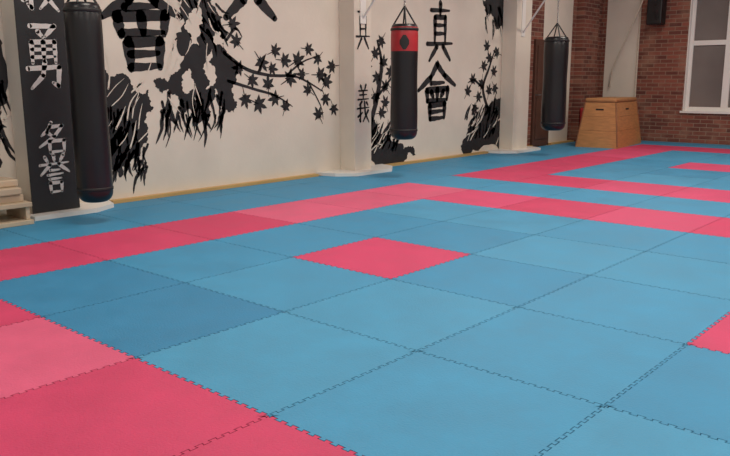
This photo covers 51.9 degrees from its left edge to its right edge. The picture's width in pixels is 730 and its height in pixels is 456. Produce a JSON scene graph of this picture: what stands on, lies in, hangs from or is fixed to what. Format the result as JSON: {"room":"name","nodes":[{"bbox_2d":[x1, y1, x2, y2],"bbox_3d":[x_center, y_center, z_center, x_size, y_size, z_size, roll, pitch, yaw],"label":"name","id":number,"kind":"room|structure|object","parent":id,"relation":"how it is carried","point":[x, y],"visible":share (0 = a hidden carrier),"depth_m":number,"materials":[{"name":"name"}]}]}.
{"room":"exercise studio","nodes":[
{"label":"exercise studio","id":0,"kind":"room"},
{"bbox_2d":[0,0,602,214],"bbox_3d":[-1.259,-2.757,9.976,0.460,4.330,20.000,10,15,41],"label":"wall","id":1,"kind":"structure","parent":0,"point":[271,144],"depth_m":10.52,"materials":[{"name":"white paint"}]},
{"bbox_2d":[0,40,15,167],"bbox_3d":[-4.141,-1.140,6.861,0.002,1.983,2.332,10,15,41],"label":"mural","id":2,"kind":"object","parent":1,"relation":"attached to","point":[3,67],"visible":0.84,"depth_m":7.47,"materials":[{"name":"paint"}]},
{"bbox_2d":[101,0,338,193],"bbox_3d":[-1.759,-2.128,9.409,0.002,3.113,4.184,10,15,41],"label":"mural","id":3,"kind":"object","parent":1,"relation":"attached to","point":[206,66],"visible":0.97,"depth_m":8.97,"materials":[{"name":"paint"}]},
{"bbox_2d":[110,140,573,203],"bbox_3d":[-1.596,-0.555,9.834,0.095,0.065,18.700,10,15,41],"label":"baseboard","id":4,"kind":"structure","parent":1,"relation":"attached to","point":[183,192],"depth_m":9.91,"materials":[{"name":"brown wood"}]},
{"bbox_2d":[371,0,503,164],"bbox_3d":[1.305,-2.733,12.817,0.002,3.486,4.387,10,15,41],"label":"mural","id":5,"kind":"object","parent":1,"relation":"attached to","point":[486,131],"visible":0.83,"depth_m":12.85,"materials":[{"name":"paint"}]},
{"bbox_2d":[530,39,548,146],"bbox_3d":[3.657,-2.764,15.424,0.122,2.150,0.680,10,15,41],"label":"door","id":6,"kind":"structure","parent":1,"relation":"in","point":[538,136],"depth_m":15.28,"materials":[{"name":"wood"}]},
{"bbox_2d":[598,0,729,144],"bbox_3d":[10.384,-3.428,13.222,13.500,4.330,0.400,10,15,41],"label":"wall","id":7,"kind":"structure","parent":0,"point":[662,51],"depth_m":16.57,"materials":[{"name":"brick"}]},
{"bbox_2d":[646,0,666,24],"bbox_3d":[6.285,-4.652,16.152,0.320,0.540,0.374,10,15,41],"label":"loudspeaker","id":8,"kind":"object","parent":7,"relation":"attached to","point":[656,9],"visible":1,"depth_m":16.02,"materials":[{"name":"black plastic"}]},
{"bbox_2d":[680,0,729,113],"bbox_3d":[7.533,-3.613,15.569,1.710,2.460,0.220,10,15,41],"label":"window","id":9,"kind":"structure","parent":7,"relation":"in","point":[707,73],"depth_m":15.89,"materials":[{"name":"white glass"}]},
{"bbox_3d":[3.617,-4.156,5.295,13.500,0.200,20.600,10,15,41],"label":"ceiling","id":10,"kind":"structure","parent":0,"visible":0},
{"bbox_2d":[608,0,642,86],"bbox_3d":[5.804,-4.676,16.464,0.142,3.116,1.046,-6,13,-27],"label":"rope","id":11,"kind":"object","parent":10,"relation":"hanging from","point":[642,0],"visible":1,"depth_m":16.61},
{"bbox_2d":[634,0,641,96],"bbox_3d":[6.059,-4.574,16.576,0.031,3.356,0.058,-7,13,-29],"label":"rope","id":12,"kind":"object","parent":10,"relation":"hanging from","point":[640,0],"visible":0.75,"depth_m":16.68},
{"bbox_3d":[3.628,0.298,6.173,13.500,0.220,20.600,10,15,41],"label":"floor","id":13,"kind":"structure","parent":0,"visible":0},
{"bbox_2d":[0,141,729,455],"bbox_3d":[3.661,0.168,6.124,12.780,0.006,19.950,10,15,41],"label":"floor","id":14,"kind":"structure","parent":13,"relation":"on","point":[563,299],"depth_m":4.37,"materials":[{"name":"plastic"}]},
{"bbox_2d":[0,177,33,228],"bbox_3d":[-3.525,-0.249,7.210,0.500,0.430,0.440,10,15,41],"label":"block stack","id":15,"kind":"object","parent":14,"relation":"on","point":[17,209],"visible":1,"depth_m":7.16,"materials":[{"name":"brown wood"}]},
{"bbox_2d":[1,0,73,213],"bbox_3d":[-3.285,-2.260,7.403,0.300,4.300,0.490,10,15,41],"label":"shaft","id":16,"kind":"object","parent":14,"relation":"on","point":[7,6],"visible":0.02,"depth_m":7.41,"materials":[{"name":"black paint"},{"name":"white paint"}]},
{"bbox_2d":[13,0,79,213],"bbox_3d":[-3.169,-2.069,7.336,0.014,3.850,0.500,10,15,41],"label":"banner","id":17,"kind":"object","parent":16,"relation":"attached to","point":[46,102],"depth_m":7.49,"materials":[{"name":"black fabric"}]},
{"bbox_2d":[21,0,69,193],"bbox_3d":[-3.162,-1.531,7.433,0.001,2.404,0.393,10,15,41],"label":"calligraphy","id":18,"kind":"object","parent":17,"relation":"attached to","point":[51,27],"visible":1,"depth_m":7.46},
{"bbox_2d":[62,0,113,202],"bbox_3d":[-2.811,-1.686,7.171,0.882,2.840,0.340,10,15,41],"label":"bag","id":19,"kind":"object","parent":16,"relation":"attached to","point":[82,20],"visible":1,"depth_m":6.96,"materials":[{"name":"black leather"}]},
{"bbox_2d":[30,200,113,220],"bbox_3d":[-3.087,-0.192,7.909,0.460,0.045,1.090,10,15,41],"label":"plinth","id":20,"kind":"object","parent":14,"relation":"on","point":[85,208],"visible":0.6,"depth_m":7.74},
{"bbox_2d":[316,164,392,176],"bbox_3d":[-0.022,-0.861,11.260,0.520,0.045,1.470,10,15,41],"label":"plinth","id":21,"kind":"object","parent":14,"relation":"on","point":[379,168],"visible":0.9,"depth_m":10.97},
{"bbox_2d":[339,0,370,170],"bbox_3d":[-0.143,-2.954,10.883,0.300,4.300,0.370,10,15,41],"label":"pillar","id":22,"kind":"structure","parent":21,"relation":"on","point":[354,63],"depth_m":10.93,"materials":[{"name":"white paint"}]},
{"bbox_2d":[356,11,369,122],"bbox_3d":[-0.030,-2.717,10.823,0.001,2.387,0.311,10,15,41],"label":"calligraphy","id":23,"kind":"object","parent":22,"relation":"attached to","point":[365,28],"visible":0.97,"depth_m":10.95,"materials":[{"name":"paint"}]},
{"bbox_2d":[360,0,418,139],"bbox_3d":[0.305,-2.517,10.491,1.014,2.510,0.385,10,15,41],"label":"bag","id":24,"kind":"object","parent":22,"relation":"attached to","point":[404,37],"visible":1,"depth_m":10.24,"materials":[{"name":"black leather"}]},
{"bbox_2d":[485,146,540,153],"bbox_3d":[2.918,-1.510,14.516,0.520,0.045,1.400,10,15,41],"label":"plinth","id":25,"kind":"object","parent":14,"relation":"on","point":[529,148],"visible":0.85,"depth_m":14.17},
{"bbox_2d":[499,0,531,149],"bbox_3d":[2.880,-3.622,14.232,0.300,4.300,0.550,10,15,41],"label":"pillar","id":26,"kind":"structure","parent":14,"relation":"on","point":[515,71],"depth_m":14.22,"materials":[{"name":"white paint"}]},
{"bbox_2d":[521,0,569,130],"bbox_3d":[3.288,-3.118,13.735,0.443,2.600,1.133,-4,12,-21],"label":"bag","id":27,"kind":"object","parent":26,"relation":"attached to","point":[556,48],"visible":1,"depth_m":13.36,"materials":[{"name":"black leather"}]},
{"bbox_2d":[575,97,640,148],"bbox_3d":[5.145,-2.236,15.739,0.883,0.985,1.651,8,14,35],"label":"box","id":28,"kind":"object","parent":14,"relation":"on","point":[606,122],"visible":1,"depth_m":15.21,"materials":[{"name":"brown wood"}]}
]}

